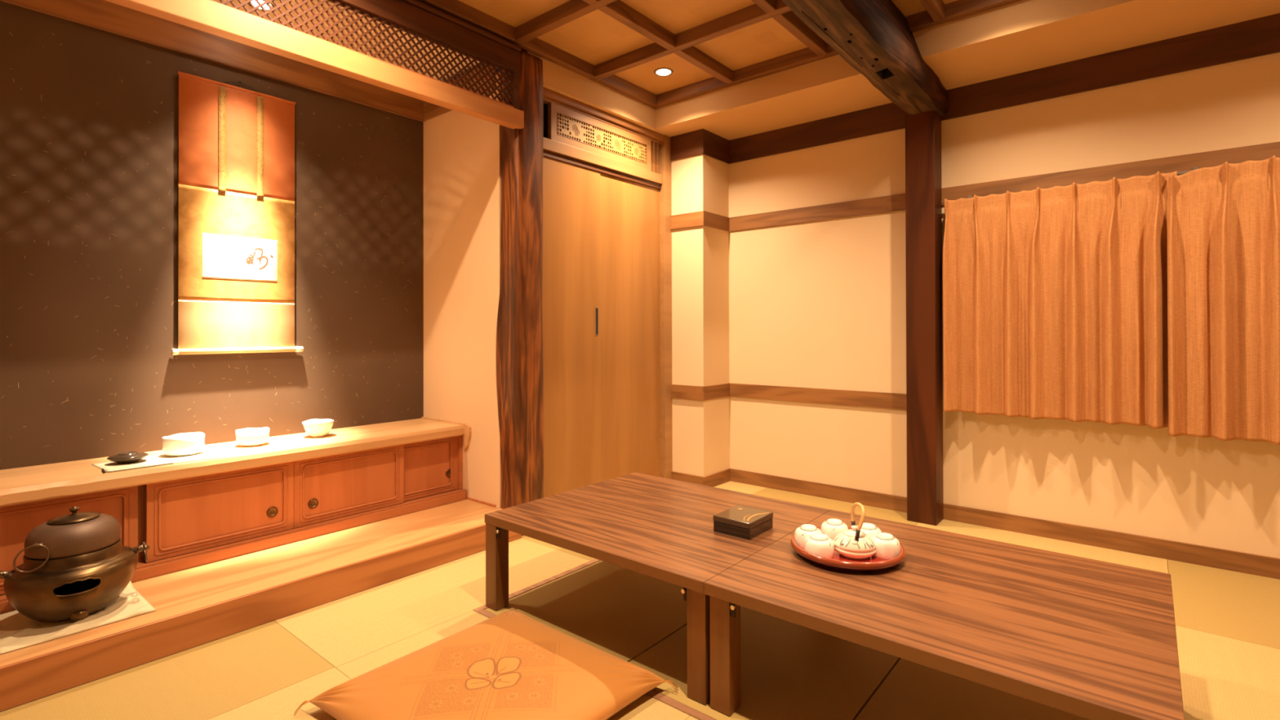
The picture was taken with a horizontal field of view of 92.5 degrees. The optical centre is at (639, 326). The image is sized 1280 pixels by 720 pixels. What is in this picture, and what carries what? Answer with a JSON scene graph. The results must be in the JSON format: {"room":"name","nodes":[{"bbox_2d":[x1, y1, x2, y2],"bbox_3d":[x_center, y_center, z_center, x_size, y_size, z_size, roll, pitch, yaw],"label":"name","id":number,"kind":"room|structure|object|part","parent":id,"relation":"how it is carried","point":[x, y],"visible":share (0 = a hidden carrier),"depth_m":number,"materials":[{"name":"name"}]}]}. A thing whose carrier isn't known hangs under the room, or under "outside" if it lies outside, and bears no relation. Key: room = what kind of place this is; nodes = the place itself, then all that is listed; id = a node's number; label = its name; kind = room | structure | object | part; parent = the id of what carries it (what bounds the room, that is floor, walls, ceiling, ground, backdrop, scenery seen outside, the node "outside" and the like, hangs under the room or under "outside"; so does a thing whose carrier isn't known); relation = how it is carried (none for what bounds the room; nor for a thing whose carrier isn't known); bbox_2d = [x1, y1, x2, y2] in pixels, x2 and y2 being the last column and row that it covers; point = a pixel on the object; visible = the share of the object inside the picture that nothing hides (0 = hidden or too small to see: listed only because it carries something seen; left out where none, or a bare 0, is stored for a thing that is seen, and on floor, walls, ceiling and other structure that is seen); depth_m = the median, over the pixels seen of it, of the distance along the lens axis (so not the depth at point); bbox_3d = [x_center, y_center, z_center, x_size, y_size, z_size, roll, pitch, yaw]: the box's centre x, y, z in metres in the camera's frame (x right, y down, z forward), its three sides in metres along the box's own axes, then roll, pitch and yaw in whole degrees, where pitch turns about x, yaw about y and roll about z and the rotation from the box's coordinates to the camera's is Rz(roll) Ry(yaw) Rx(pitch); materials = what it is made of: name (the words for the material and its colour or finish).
{"room":"japanese tatami room","nodes":[
{"label":"japanese tatami room","id":0,"kind":"room"},
{"bbox_2d":[0,0,423,470],"bbox_3d":[-2.052,-0.050,2.587,0.060,2.300,2.867,0,0,40],"label":"wall","id":1,"kind":"structure","parent":0,"point":[89,116],"depth_m":2.55,"materials":[{"name":"paint"}]},
{"bbox_2d":[171,71,303,355],"bbox_3d":[-1.818,-0.500,2.800,0.034,1.244,0.520,0,0,40],"label":"scroll","id":2,"kind":"object","parent":1,"relation":"hanging from","point":[233,246],"visible":1,"depth_m":2.78,"materials":[{"name":"orange fabric"}]},
{"bbox_3d":[-1.824,-1.087,2.799,0.012,0.012,0.468,0,0,40],"label":"rod","id":3,"kind":"part","parent":2,"relation":"part of","materials":[{"name":"brown wood"}]},
{"bbox_3d":[-1.826,-1.105,2.806,0.020,0.034,0.154,0,0,40],"label":"cord","id":4,"kind":"part","parent":2,"relation":"part of","materials":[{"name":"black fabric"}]},
{"bbox_2d":[423,71,501,507],"bbox_3d":[-0.964,-0.088,3.352,0.760,2.380,0.100,0,0,40],"label":"wall","id":5,"kind":"structure","parent":0,"point":[462,180],"depth_m":3.26,"materials":[{"name":"paint"}]},
{"bbox_2d":[423,64,495,120],"bbox_3d":[-0.984,-1.260,3.300,0.650,0.158,0.012,0,0,40],"label":"trim","id":6,"kind":"structure","parent":5,"relation":"attached to","point":[430,110],"depth_m":3.32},
{"bbox_2d":[542,155,600,497],"bbox_3d":[-0.392,0.060,3.353,0.030,1.908,0.490,0,0,40],"label":"door","id":7,"kind":"structure","parent":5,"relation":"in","point":[571,224],"depth_m":3.35,"materials":[{"name":"brown wood"}]},
{"bbox_3d":[-0.247,-0.033,3.508,0.003,0.157,0.023,0,0,40],"label":"handle","id":8,"kind":"part","parent":7,"relation":"part of","materials":[{"name":"black metal"}]},
{"bbox_2d":[523,49,655,129],"bbox_3d":[-0.279,-1.391,3.486,0.120,0.298,1.028,0,0,40],"label":"wall","id":9,"kind":"structure","parent":0,"point":[559,79],"depth_m":3.43,"materials":[{"name":"beige paint"}]},
{"bbox_2d":[214,0,1021,108],"bbox_3d":[0.132,-1.447,1.317,5.060,0.132,3.888,0,0,40],"label":"ceiling","id":10,"kind":"structure","parent":0,"point":[708,46],"depth_m":2.96,"materials":[{"name":"brown wood"}]},
{"bbox_2d":[247,0,274,10],"bbox_3d":[-1.625,-1.380,2.629,0.108,0.011,0.108,0,0,40],"label":"recessed light","id":11,"kind":"object","parent":10,"relation":"in","point":[254,2],"visible":0.36,"depth_m":2.62,"materials":[{"name":"silver metal"}]},
{"bbox_2d":[653,67,673,76],"bbox_3d":[0.132,-1.427,3.441,0.108,0.011,0.108,0,0,40],"label":"recessed light","id":12,"kind":"object","parent":10,"relation":"in","point":[661,72],"visible":1,"depth_m":3.43,"materials":[{"name":"silver metal"}]},
{"bbox_2d":[782,0,948,115],"bbox_3d":[0.193,-1.268,1.633,0.216,0.317,4.254,0,0,40],"label":"log beam","id":13,"kind":"structure","parent":10,"relation":"attached to","point":[874,37],"depth_m":2.52,"materials":[{"name":"brown wood"}]},
{"bbox_2d":[0,480,1279,719],"bbox_3d":[0.595,1.046,1.306,4.160,0.080,4.276,0,0,40],"label":"floor","id":14,"kind":"structure","parent":0,"point":[1228,622],"depth_m":1.94,"materials":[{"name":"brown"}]},
{"bbox_2d":[0,497,521,711],"bbox_3d":[-1.756,0.955,2.208,0.869,0.124,2.667,0,0,40],"label":"step","id":15,"kind":"structure","parent":14,"relation":"on","point":[199,605],"depth_m":2.16,"materials":[{"name":"orange wood"}]},
{"bbox_2d":[0,581,155,654],"bbox_3d":[-1.781,0.885,1.907,0.331,0.030,0.373,0,0,40],"label":"cloth","id":16,"kind":"object","parent":15,"relation":"on","point":[17,631],"visible":0.59,"depth_m":1.85,"materials":[{"name":"beige fabric"}]},
{"bbox_2d":[0,537,149,622],"bbox_3d":[-1.776,0.796,1.925,0.309,0.210,0.309,0,0,-4],"label":"brazier","id":17,"kind":"object","parent":16,"relation":"on","point":[73,588],"visible":0.89,"depth_m":1.83,"materials":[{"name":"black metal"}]},
{"bbox_3d":[-1.894,0.736,1.818,0.038,0.037,0.054,0,0,40],"label":"handle mount","id":18,"kind":"part","parent":17,"relation":"part of","materials":[{"name":"brown metal"}]},
{"bbox_2d":[13,506,120,573],"bbox_3d":[-1.786,0.653,1.914,0.223,0.178,0.253,0,0,40],"label":"kettle","id":19,"kind":"object","parent":17,"relation":"on","point":[73,534],"visible":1,"depth_m":1.86,"materials":[{"name":"brown metal"}]},
{"bbox_3d":[-1.777,0.584,1.926,0.123,0.040,0.123,0,0,40],"label":"lid","id":20,"kind":"part","parent":19,"relation":"part of","materials":[{"name":"brown metal"}]},
{"bbox_3d":[-1.659,0.736,2.032,0.035,0.037,0.054,0,0,40],"label":"handle mount","id":21,"kind":"part","parent":17,"relation":"part of","materials":[{"name":"brown metal"}]},
{"bbox_3d":[-1.649,0.758,2.043,0.014,0.050,0.050,0,0,-42],"label":"ring handle","id":22,"kind":"part","parent":17,"relation":"part of","materials":[{"name":"brown metal"}]},
{"bbox_2d":[0,435,466,614],"bbox_3d":[-1.923,0.737,2.346,0.432,0.334,2.666,0,0,40],"label":"base cabinet","id":23,"kind":"object","parent":15,"relation":"on","point":[188,522],"visible":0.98,"depth_m":2.50,"materials":[{"name":"brown wood"}]},
{"bbox_3d":[-1.987,0.713,2.042,0.008,0.256,0.452,0,0,40],"label":"molding","id":24,"kind":"part","parent":23,"relation":"part of","materials":[{"name":"brown wood"}]},
{"bbox_3d":[-1.994,0.713,2.048,0.018,0.290,0.496,0,0,40],"label":"sliding door","id":25,"kind":"part","parent":23,"relation":"part of","materials":[{"name":"brown wood"}]},
{"bbox_3d":[-1.646,0.715,2.434,0.018,0.290,0.500,0,0,40],"label":"sliding door","id":26,"kind":"part","parent":23,"relation":"part of","materials":[{"name":"brown wood"}]},
{"bbox_3d":[-1.639,0.715,2.428,0.008,0.256,0.456,0,0,40],"label":"molding","id":27,"kind":"part","parent":23,"relation":"part of","materials":[{"name":"brown wood"}]},
{"bbox_2d":[0,417,471,506],"bbox_3d":[-1.913,0.579,2.339,0.463,0.138,2.667,0,0,40],"label":"shelf","id":28,"kind":"object","parent":23,"relation":"on","point":[28,484],"visible":0.92,"depth_m":2.44,"materials":[{"name":"brown wood"}]},
{"bbox_2d":[91,452,217,473],"bbox_3d":[-1.865,0.514,2.362,0.229,0.008,0.345,0,0,40],"label":"dish mat","id":29,"kind":"object","parent":28,"relation":"on","point":[161,460],"visible":0.82,"depth_m":2.33,"materials":[{"name":"beige fabric"}]},
{"bbox_2d":[106,451,148,463],"bbox_3d":[-1.944,0.495,2.328,0.122,0.035,0.122,0,0,40],"label":"covered dish","id":30,"kind":"object","parent":29,"relation":"on","point":[126,457],"visible":1,"depth_m":2.30,"materials":[{"name":"black ceramic"}]},
{"bbox_2d":[162,431,204,456],"bbox_3d":[-1.846,0.477,2.480,0.139,0.082,0.139,0,0,40],"label":"bowl","id":31,"kind":"object","parent":29,"relation":"on","point":[184,443],"visible":1,"depth_m":2.43,"materials":[{"name":"white ceramic"}]},
{"bbox_2d":[235,426,269,446],"bbox_3d":[-1.698,0.482,2.688,0.127,0.072,0.127,0,0,40],"label":"bowl","id":32,"kind":"object","parent":28,"relation":"on","point":[248,437],"visible":1,"depth_m":2.65,"materials":[{"name":"white ceramic"}]},
{"bbox_2d":[302,418,334,437],"bbox_3d":[-1.524,0.481,2.906,0.136,0.077,0.136,0,0,40],"label":"bowl","id":33,"kind":"object","parent":28,"relation":"on","point":[315,428],"visible":1,"depth_m":2.87,"materials":[{"name":"white ceramic"}]},
{"bbox_3d":[-1.535,0.772,2.560,0.004,0.043,0.043,0,0,40],"label":"finger pull","id":34,"kind":"part","parent":23,"relation":"part of","materials":[{"name":"gold metal"}]},
{"bbox_3d":[-1.431,0.773,2.685,0.004,0.043,0.043,0,0,40],"label":"finger pull","id":35,"kind":"part","parent":23,"relation":"part of","materials":[{"name":"gold metal"}]},
{"bbox_3d":[-1.326,0.716,2.821,0.018,0.290,0.501,0,0,40],"label":"sliding door","id":36,"kind":"part","parent":23,"relation":"part of","materials":[{"name":"brown wood"}]},
{"bbox_3d":[-1.319,0.716,2.815,0.008,0.256,0.457,0,0,40],"label":"molding","id":37,"kind":"part","parent":23,"relation":"part of","materials":[{"name":"brown wood"}]},
{"bbox_3d":[-1.100,0.717,3.113,0.008,0.256,0.352,0,0,40],"label":"molding","id":38,"kind":"part","parent":23,"relation":"part of","materials":[{"name":"brown wood"}]},
{"bbox_3d":[-1.107,0.717,3.119,0.018,0.290,0.397,0,0,40],"label":"sliding door","id":39,"kind":"part","parent":23,"relation":"part of","materials":[{"name":"brown wood"}]},
{"bbox_3d":[-1.005,0.771,3.234,0.004,0.043,0.043,0,0,40],"label":"finger pull","id":40,"kind":"part","parent":23,"relation":"part of","materials":[{"name":"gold metal"}]},
{"bbox_3d":[-0.818,0.901,3.156,0.235,0.010,0.010,0,0,40],"label":"molding","id":41,"kind":"part","parent":15,"relation":"part of","materials":[{"name":"brown wood"}]},
{"bbox_2d":[293,609,678,719],"bbox_3d":[-0.398,0.966,1.651,0.736,0.086,0.736,0,0,40],"label":"floor cushion","id":42,"kind":"object","parent":14,"relation":"on","point":[509,664],"visible":1,"depth_m":1.62,"materials":[{"name":"fabric"}]},
{"bbox_2d":[495,50,543,535],"bbox_3d":[-0.611,-0.167,3.099,0.198,2.372,0.186,0,0,40],"label":"post","id":43,"kind":"object","parent":14,"relation":"on","point":[519,326],"visible":0.83,"depth_m":3.03,"materials":[{"name":"brown wood"}]},
{"bbox_2d":[105,0,524,128],"bbox_3d":[-1.443,-1.164,1.964,0.065,0.386,2.690,0,0,40],"label":"transom","id":44,"kind":"object","parent":43,"relation":"attached to","point":[420,20],"visible":1,"depth_m":2.46,"materials":[{"name":"brown wood"}]},
{"bbox_3d":[-1.448,-1.059,1.960,0.030,0.012,2.667,0,0,40],"label":"lattice sill","id":45,"kind":"part","parent":44,"relation":"part of","materials":[{"name":"brown wood"}]},
{"bbox_3d":[-1.453,-1.287,1.965,0.050,0.100,2.667,0,0,40],"label":"rail","id":46,"kind":"part","parent":44,"relation":"part of","materials":[{"name":"brown wood"}]},
{"bbox_2d":[484,560,687,662],"bbox_3d":[-0.041,1.028,2.336,0.621,0.030,0.870,0,0,40],"label":"mat","id":47,"kind":"object","parent":14,"relation":"on","point":[623,613],"visible":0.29,"depth_m":2.21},
{"bbox_2d":[484,472,831,705],"bbox_3d":[0.072,0.844,2.248,0.950,0.333,0.852,0,0,40],"label":"table","id":48,"kind":"object","parent":47,"relation":"on","point":[658,527],"visible":0.82,"depth_m":2.10,"materials":[{"name":"brown wood"}]},
{"bbox_3d":[-0.518,0.861,2.225,0.060,0.302,0.058,0,0,40],"label":"leg","id":49,"kind":"part","parent":48,"relation":"part of","materials":[{"name":"brown wood"}]},
{"bbox_3d":[0.169,0.856,1.673,0.060,0.302,0.058,0,0,40],"label":"leg","id":50,"kind":"part","parent":48,"relation":"part of","materials":[{"name":"brown wood"}]},
{"bbox_2d":[713,505,773,539],"bbox_3d":[0.345,0.649,2.045,0.139,0.054,0.159,0,0,40],"label":"box","id":51,"kind":"object","parent":48,"relation":"on","point":[738,521],"visible":1,"depth_m":2.00,"materials":[{"name":"black wood"}]},
{"bbox_3d":[0.345,0.632,2.045,0.139,0.018,0.159,0,0,40],"label":"lid","id":52,"kind":"part","parent":51,"relation":"part of","materials":[{"name":"brown paint"}]},
{"bbox_2d":[472,558,715,719],"bbox_3d":[0.442,1.023,1.936,1.932,0.030,0.928,0,0,40],"label":"trim","id":53,"kind":"structure","parent":14,"relation":"on","point":[674,704],"depth_m":2.15,"materials":[{"name":"brown wood"}]},
{"bbox_2d":[629,605,901,719],"bbox_3d":[0.442,1.025,1.936,0.621,0.030,0.870,0,0,40],"label":"mat","id":54,"kind":"object","parent":14,"relation":"on","point":[789,670],"visible":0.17,"depth_m":1.80,"materials":[{"name":"brown carpet"}]},
{"bbox_2d":[905,110,943,525],"bbox_3d":[1.497,-0.050,3.230,0.144,2.130,0.143,0,0,40],"label":"square post","id":55,"kind":"object","parent":14,"relation":"on","point":[923,200],"visible":1,"depth_m":3.17,"materials":[{"name":"brown wood"}]},
{"bbox_2d":[854,657,1090,719],"bbox_3d":[0.924,1.021,1.536,0.621,0.030,0.870,0,0,40],"label":"mat","id":56,"kind":"object","parent":14,"relation":"on","point":[912,691],"visible":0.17,"depth_m":1.65,"materials":[{"name":"brown carpet"}]},
{"bbox_2d":[703,509,1184,719],"bbox_3d":[0.806,0.839,1.641,0.951,0.333,0.850,0,0,40],"label":"table","id":57,"kind":"object","parent":56,"relation":"on","point":[1092,639],"visible":0.81,"depth_m":1.47,"materials":[{"name":"brown wood"}]},
{"bbox_3d":[0.226,0.856,1.626,0.060,0.302,0.058,0,0,40],"label":"leg","id":58,"kind":"part","parent":57,"relation":"part of","materials":[{"name":"brown wood"}]},
{"bbox_2d":[791,526,906,572],"bbox_3d":[0.612,0.657,1.815,0.322,0.034,0.322,0,0,40],"label":"round tray","id":59,"kind":"object","parent":57,"relation":"on","point":[839,562],"visible":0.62,"depth_m":1.69,"materials":[{"name":"brown paint"}]},
{"bbox_2d":[794,524,822,549],"bbox_3d":[0.513,0.635,1.863,0.085,0.058,0.085,0,0,40],"label":"tea cup","id":60,"kind":"object","parent":59,"relation":"on","point":[803,531],"visible":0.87,"depth_m":1.84,"materials":[{"name":"white ceramic"}]},
{"bbox_2d":[804,533,834,559],"bbox_3d":[0.520,0.635,1.780,0.085,0.058,0.085,0,0,40],"label":"tea cup","id":61,"kind":"object","parent":59,"relation":"on","point":[817,544],"visible":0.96,"depth_m":1.75,"materials":[{"name":"white ceramic"}]},
{"bbox_2d":[820,518,848,539],"bbox_3d":[0.609,0.635,1.919,0.085,0.058,0.085,0,0,40],"label":"tea cup","id":62,"kind":"object","parent":59,"relation":"on","point":[832,527],"visible":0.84,"depth_m":1.89,"materials":[{"name":"white ceramic"}]},
{"bbox_2d":[825,502,875,559],"bbox_3d":[0.619,0.588,1.794,0.138,0.151,0.120,0,0,40],"label":"teapot","id":63,"kind":"object","parent":59,"relation":"on","point":[853,543],"visible":0.99,"depth_m":1.75,"materials":[{"name":"beige ceramic"}]},
{"bbox_3d":[0.557,0.631,1.792,0.046,0.047,0.029,0,0,-8],"label":"spout","id":64,"kind":"part","parent":63,"relation":"part of","materials":[{"name":"beige ceramic"}]},
{"bbox_3d":[0.635,0.555,1.786,0.031,0.086,0.091,0,0,11],"label":"bamboo handle","id":65,"kind":"part","parent":63,"relation":"part of","materials":[{"name":"brown wood"}]},
{"bbox_2d":[857,523,881,537],"bbox_3d":[0.697,0.635,1.874,0.085,0.058,0.085,0,0,40],"label":"tea cup","id":66,"kind":"object","parent":59,"relation":"on","point":[869,529],"visible":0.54,"depth_m":1.85,"materials":[{"name":"white ceramic"}]},
{"bbox_2d":[871,532,900,559],"bbox_3d":[0.713,0.634,1.784,0.085,0.058,0.085,0,0,40],"label":"tea cup","id":67,"kind":"object","parent":59,"relation":"on","point":[887,546],"visible":0.93,"depth_m":1.75,"materials":[{"name":"white ceramic"}]},
{"bbox_3d":[-0.245,1.018,3.569,0.100,0.005,1.092,0,0,40],"label":"trim","id":68,"kind":"structure","parent":14,"relation":"on","visible":0},
{"bbox_2d":[600,172,660,481],"bbox_3d":[-0.061,0.062,3.764,0.028,1.908,0.563,0,0,40],"label":"door","id":69,"kind":"structure","parent":68,"relation":"on","point":[629,211],"depth_m":3.74,"materials":[{"name":"brown wood"}]},
{"bbox_2d":[661,133,729,476],"bbox_3d":[0.321,-0.087,4.112,0.452,2.380,0.308,0,0,40],"label":"wall column","id":70,"kind":"structure","parent":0,"point":[700,428],"depth_m":3.94,"materials":[{"name":"beige paint"}]},
{"bbox_2d":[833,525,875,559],"bbox_3d":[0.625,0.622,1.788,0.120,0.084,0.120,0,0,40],"label":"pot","id":71,"kind":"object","parent":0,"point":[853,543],"depth_m":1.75,"materials":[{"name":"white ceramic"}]},
{"bbox_2d":[652,0,1279,140],"bbox_3d":[1.829,-1.400,2.771,4.100,0.298,0.558,0,0,40],"label":"ceiling","id":72,"kind":"structure","parent":0,"point":[1022,36],"depth_m":2.81,"materials":[{"name":"beige paint"}]},
{"bbox_2d":[728,52,1279,558],"bbox_3d":[1.949,-0.227,3.062,4.300,2.640,0.150,0,0,40],"label":"wall","id":73,"kind":"structure","parent":0,"point":[818,304],"depth_m":3.18,"materials":[{"name":"beige paint"}]},
{"bbox_2d":[671,382,906,409],"bbox_3d":[0.845,0.414,3.668,1.461,0.086,0.320,0,0,40],"label":"trim","id":74,"kind":"structure","parent":73,"relation":"attached to","point":[848,397],"depth_m":3.78,"materials":[{"name":"brown wood"}]},
{"bbox_2d":[670,13,1279,164],"bbox_3d":[1.866,-1.174,2.829,4.121,0.154,0.320,0,0,40],"label":"trim","id":75,"kind":"structure","parent":73,"relation":"attached to","point":[1258,37],"depth_m":2.98,"materials":[{"name":"brown wood"}]},
{"bbox_2d":[671,468,1279,579],"bbox_3d":[1.871,0.971,2.817,4.121,0.081,0.320,0,0,40],"label":"baseboard","id":76,"kind":"structure","parent":73,"relation":"attached to","point":[1224,559],"depth_m":2.97,"materials":[{"name":"brown wood"}]},
{"bbox_2d":[671,141,1279,231],"bbox_3d":[1.867,-0.692,2.826,4.121,0.089,0.320,0,0,40],"label":"trim","id":77,"kind":"structure","parent":73,"relation":"attached to","point":[1185,162],"depth_m":3.09,"materials":[{"name":"brown wood"}]},
{"bbox_2d":[943,166,1197,204],"bbox_3d":[2.371,-0.664,2.568,2.015,0.035,0.052,0,0,40],"label":"rail","id":78,"kind":"object","parent":73,"relation":"attached to","point":[1193,167],"visible":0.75,"depth_m":2.60,"materials":[{"name":"beige"}]},
{"bbox_2d":[942,170,1177,428],"bbox_3d":[1.916,-0.114,2.869,0.906,1.094,0.097,0,0,41],"label":"curtain","id":79,"kind":"object","parent":78,"relation":"hanging from","point":[1055,299],"visible":0.98,"depth_m":2.86,"materials":[{"name":"orange fabric"}]},
{"bbox_2d":[1166,155,1279,444],"bbox_3d":[2.650,-0.107,2.249,1.085,1.125,0.089,0,0,40],"label":"curtain","id":80,"kind":"object","parent":78,"relation":"hanging from","point":[1223,221],"visible":1,"depth_m":2.48,"materials":[{"name":"orange fabric"}]},
{"bbox_3d":[-0.288,-0.218,3.668,0.120,2.640,1.249,0,0,40],"label":"wall","id":81,"kind":"structure","parent":0,"visible":0},
{"bbox_2d":[542,86,663,189],"bbox_3d":[-0.223,-1.067,3.582,0.100,0.348,1.055,0,0,40],"label":"transom","id":82,"kind":"object","parent":81,"relation":"attached to","point":[578,133],"visible":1,"depth_m":3.51,"materials":[{"name":"brown wood"}]},
{"bbox_3d":[-0.210,-1.084,3.569,0.027,0.200,0.845,0,0,40],"label":"panel frame","id":83,"kind":"part","parent":82,"relation":"part of","materials":[{"name":"brown wood"}]},
{"bbox_3d":[-0.204,-1.085,3.564,0.010,0.120,0.760,0,0,40],"label":"carved panel","id":84,"kind":"part","parent":82,"relation":"part of","materials":[{"name":"brown wood"}]},
{"bbox_3d":[-0.208,-1.213,3.571,0.060,0.057,1.055,0,0,40],"label":"head molding","id":85,"kind":"part","parent":82,"relation":"part of","materials":[{"name":"beige wood"}]},
{"bbox_2d":[658,134,672,479],"bbox_3d":[0.136,-0.108,4.016,0.128,2.262,0.076,0,0,40],"label":"trim","id":86,"kind":"structure","parent":81,"relation":"attached to","point":[664,162],"depth_m":3.96,"materials":[{"name":"brown wood"}]},
{"bbox_3d":[-2.085,-1.370,2.554,0.066,0.340,2.767,0,0,40],"label":"wall","id":87,"kind":"structure","parent":0,"visible":0},
{"bbox_2d":[0,0,425,121],"bbox_3d":[-2.088,-1.261,2.491,0.020,0.158,2.667,0,0,40],"label":"trim","id":88,"kind":"structure","parent":87,"relation":"attached to","point":[101,13],"depth_m":2.73,"materials":[{"name":"brown wood"}]}
]}

